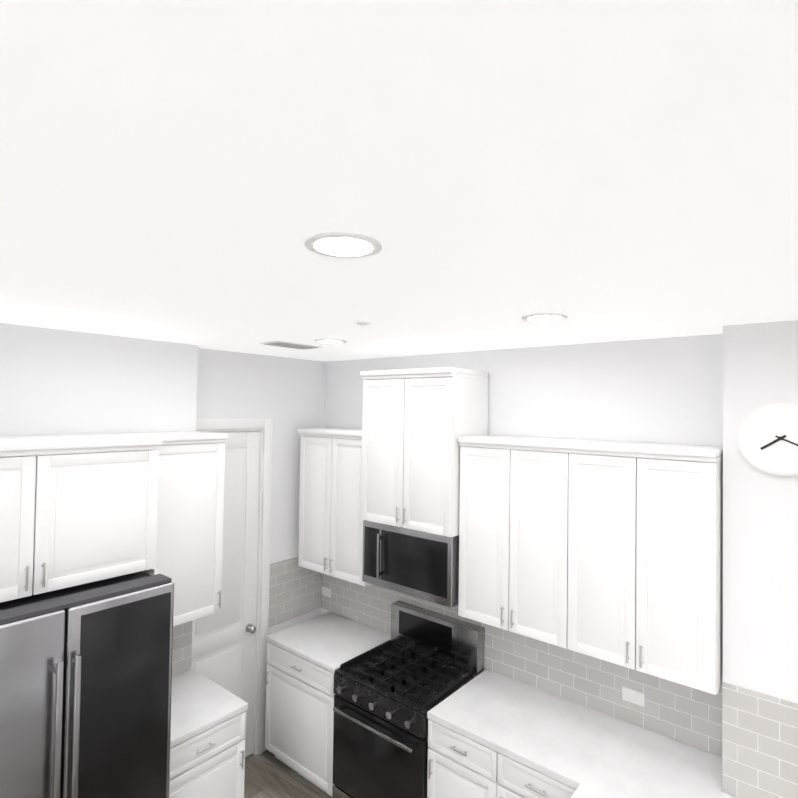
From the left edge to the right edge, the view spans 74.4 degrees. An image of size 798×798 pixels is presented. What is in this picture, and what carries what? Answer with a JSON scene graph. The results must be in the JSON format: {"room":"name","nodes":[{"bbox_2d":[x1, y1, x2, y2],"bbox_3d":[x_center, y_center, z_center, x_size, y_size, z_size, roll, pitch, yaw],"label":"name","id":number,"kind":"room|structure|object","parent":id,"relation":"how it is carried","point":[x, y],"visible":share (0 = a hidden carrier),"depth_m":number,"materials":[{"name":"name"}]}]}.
{"room":"kitchen","nodes":[
{"label":"kitchen","id":0,"kind":"room"},
{"bbox_2d":[48,328,155,434],"bbox_3d":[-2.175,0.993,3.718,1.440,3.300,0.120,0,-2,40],"label":"wall","id":1,"kind":"structure","parent":0,"point":[98,383],"depth_m":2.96,"materials":[{"name":"white paint"}]},
{"bbox_2d":[172,621,191,674],"bbox_3d":[-1.526,1.480,3.144,0.007,0.479,0.610,0,-2,40],"label":"tile backsplash","id":2,"kind":"structure","parent":1,"relation":"attached to","point":[182,633],"depth_m":3.33,"materials":[{"name":"grey tile"}]},
{"bbox_2d":[191,419,272,756],"bbox_3d":[-1.277,1.399,3.727,0.148,2.515,0.810,0,-2,40],"label":"door","id":3,"kind":"structure","parent":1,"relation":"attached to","point":[229,652],"depth_m":3.88,"materials":[{"name":"white wood"}]},
{"bbox_2d":[0,323,275,675],"bbox_3d":[-3.593,-0.388,3.251,0.100,6.000,6.720,0,-2,40],"label":"wall","id":4,"kind":"structure","parent":0,"point":[193,383],"depth_m":3.31,"materials":[{"name":"white paint"}]},
{"bbox_2d":[244,749,331,797],"bbox_3d":[-0.096,2.630,0.250,9.300,0.060,6.720,0,-2,40],"label":"floor","id":5,"kind":"structure","parent":0,"point":[268,774],"depth_m":3.65,"materials":[{"name":"brown wood"}]},
{"bbox_2d":[0,571,173,797],"bbox_3d":[-1.662,1.722,2.293,0.865,1.796,0.980,0,-2,40],"label":"fridge","id":6,"kind":"object","parent":5,"relation":"on","point":[85,687],"visible":1,"depth_m":2.17,"materials":[{"name":"grey metal"}]},
{"bbox_2d":[0,431,247,797],"bbox_3d":[-1.585,1.407,2.563,0.640,2.440,1.593,0,-2,40],"label":"cabinet","id":7,"kind":"object","parent":5,"relation":"on","point":[77,509],"visible":0.79,"depth_m":2.55,"materials":[{"name":"white wood"}]},
{"bbox_2d":[265,639,334,796],"bbox_3d":[-0.500,2.228,3.866,0.725,0.886,0.631,0,-2,40],"label":"base cabinet","id":8,"kind":"object","parent":5,"relation":"on","point":[299,719],"depth_m":3.61,"materials":[{"name":"white wood"}]},
{"bbox_2d":[266,612,390,670],"bbox_3d":[-0.494,1.768,3.876,0.731,0.035,0.637,0,-2,40],"label":"countertop","id":9,"kind":"structure","parent":8,"relation":"on","point":[330,639],"depth_m":3.83,"materials":[{"name":"white stone"}]},
{"bbox_2d":[332,601,484,797],"bbox_3d":[0.046,2.067,3.369,0.730,1.178,0.703,0,-2,40],"label":"range","id":10,"kind":"object","parent":5,"relation":"on","point":[404,680],"visible":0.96,"depth_m":3.26,"materials":[{"name":"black metal"}]},
{"bbox_2d":[427,715,484,797],"bbox_3d":[0.542,2.225,3.002,0.487,0.886,0.631,0,-2,40],"label":"base cabinet","id":11,"kind":"object","parent":5,"relation":"on","point":[456,760],"depth_m":2.81,"materials":[{"name":"white wood"}]},
{"bbox_2d":[427,671,620,786],"bbox_3d":[0.691,1.764,2.893,0.858,0.035,0.637,0,-2,40],"label":"countertop","id":12,"kind":"structure","parent":11,"relation":"on","point":[547,731],"depth_m":2.83,"materials":[{"name":"white stone"}]},
{"bbox_2d":[485,743,572,797],"bbox_3d":[0.836,2.224,2.759,0.486,0.886,0.631,0,-2,40],"label":"base cabinet","id":13,"kind":"object","parent":5,"relation":"on","point":[506,776],"depth_m":2.58,"materials":[{"name":"white wood"}]},
{"bbox_2d":[569,720,735,797],"bbox_3d":[0.578,1.730,1.372,0.910,0.035,3.122,0,-2,40],"label":"countertop","id":14,"kind":"structure","parent":13,"relation":"on","point":[638,762],"depth_m":2.47,"materials":[{"name":"white stone"}]},
{"bbox_2d":[0,0,797,361],"bbox_3d":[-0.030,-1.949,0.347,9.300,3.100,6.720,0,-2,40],"label":"ceiling","id":15,"kind":"structure","parent":0,"point":[488,174],"depth_m":0.89,"materials":[{"name":"white paint"}]},
{"bbox_2d":[260,341,321,349],"bbox_3d":[-0.677,-0.337,3.320,0.180,0.012,0.350,0,-2,40],"label":"ceiling vent","id":16,"kind":"object","parent":15,"relation":"in","point":[289,345],"visible":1,"depth_m":3.27,"materials":[{"name":"white metal"}]},
{"bbox_2d":[314,339,345,343],"bbox_3d":[-0.406,-0.341,3.114,0.190,0.007,0.190,0,-2,40],"label":"recessed light","id":17,"kind":"object","parent":15,"relation":"in","point":[331,341],"visible":0.98,"depth_m":3.09,"materials":[{"name":"white"}]},
{"bbox_2d":[304,232,381,257],"bbox_3d":[-0.137,-0.376,1.293,0.190,0.007,0.190,0,-2,40],"label":"recessed light","id":18,"kind":"object","parent":15,"relation":"in","point":[342,245],"visible":0.96,"depth_m":1.27,"materials":[{"name":"white"}]},
{"bbox_2d":[356,322,370,326],"bbox_3d":[-0.166,-0.345,2.448,0.070,0.019,0.070,0,-2,40],"label":"sprinkler","id":19,"kind":"object","parent":15,"relation":"attached to","point":[363,324],"visible":0.96,"depth_m":2.44,"materials":[{"name":"white"}]},
{"bbox_2d":[522,313,567,321],"bbox_3d":[0.620,-0.344,2.237,0.190,0.007,0.190,0,-2,40],"label":"recessed light","id":20,"kind":"object","parent":15,"relation":"in","point":[547,317],"visible":0.94,"depth_m":2.21,"materials":[{"name":"white"}]},
{"bbox_2d":[308,334,715,754],"bbox_3d":[2.376,1.023,2.022,7.990,3.300,0.160,0,-2,40],"label":"wall","id":21,"kind":"structure","parent":0,"point":[702,390],"depth_m":3.06,"materials":[{"name":"white paint"}]},
{"bbox_2d":[269,557,319,626],"bbox_3d":[-0.831,1.513,4.217,0.007,0.479,0.510,0,-2,40],"label":"tile backsplash","id":22,"kind":"structure","parent":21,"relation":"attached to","point":[294,590],"depth_m":4.18,"materials":[{"name":"grey tile"}]},
{"bbox_2d":[298,431,371,585],"bbox_3d":[-0.391,0.786,4.006,0.720,1.037,0.351,0,-2,40],"label":"upper cabinet","id":23,"kind":"object","parent":21,"relation":"attached to","point":[330,534],"depth_m":3.87,"materials":[{"name":"white wood"}]},
{"bbox_2d":[357,371,488,536],"bbox_3d":[0.162,0.339,3.516,0.736,0.976,0.421,0,-2,40],"label":"upper cabinet","id":24,"kind":"object","parent":21,"relation":"attached to","point":[413,422],"depth_m":3.32,"materials":[{"name":"white wood"}]},
{"bbox_2d":[362,520,458,607],"bbox_3d":[0.145,1.038,3.494,0.730,0.417,0.438,0,-2,40],"label":"microwave","id":25,"kind":"object","parent":24,"relation":"attached to","point":[419,564],"visible":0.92,"depth_m":3.31,"materials":[{"name":"silver metal"}]},
{"bbox_2d":[457,439,556,644],"bbox_3d":[0.749,0.782,3.060,0.723,1.037,0.351,0,-2,40],"label":"upper cabinet","id":26,"kind":"object","parent":21,"relation":"attached to","point":[505,486],"depth_m":2.95,"materials":[{"name":"white wood"}]},
{"bbox_2d":[320,573,715,754],"bbox_3d":[0.482,1.441,3.496,2.949,0.629,0.007,0,-2,40],"label":"tile backsplash","id":27,"kind":"structure","parent":21,"relation":"attached to","point":[679,712],"depth_m":3.05,"materials":[{"name":"grey tile"}]},
{"bbox_2d":[321,586,330,597],"bbox_3d":[-0.607,1.610,4.384,0.115,0.072,0.006,0,-2,40],"label":"outlet","id":28,"kind":"object","parent":27,"relation":"attached to","point":[326,591],"visible":1,"depth_m":4.38,"materials":[{"name":"white plastic"}]},
{"bbox_2d":[622,686,644,706],"bbox_3d":[1.264,1.604,2.833,0.115,0.072,0.006,0,-2,40],"label":"outlet","id":29,"kind":"object","parent":27,"relation":"attached to","point":[633,696],"visible":1,"depth_m":2.83,"materials":[{"name":"white plastic"}]},
{"bbox_2d":[553,443,722,694],"bbox_3d":[1.224,0.781,2.666,0.722,1.037,0.351,0,-2,40],"label":"upper cabinet","id":30,"kind":"object","parent":21,"relation":"attached to","point":[610,551],"depth_m":2.50,"materials":[{"name":"white wood"}]},
{"bbox_2d":[716,320,797,797],"bbox_3d":[1.691,1.019,2.324,0.410,3.300,0.250,0,-2,40],"label":"wall","id":31,"kind":"structure","parent":0,"point":[757,363],"depth_m":2.29,"materials":[{"name":"white paint"}]},
{"bbox_2d":[716,682,797,797],"bbox_3d":[1.601,1.505,2.215,0.408,0.479,0.006,0,-2,40],"label":"tile backsplash","id":32,"kind":"structure","parent":31,"relation":"attached to","point":[749,737],"depth_m":2.26,"materials":[{"name":"grey tile"}]},
{"bbox_2d":[737,401,797,475],"bbox_3d":[1.619,0.166,2.225,0.316,0.316,0.037,0,-2,40],"label":"clock","id":33,"kind":"object","parent":31,"relation":"attached to","point":[767,437],"visible":0.98,"depth_m":2.23,"materials":[{"name":"white"}]}
]}

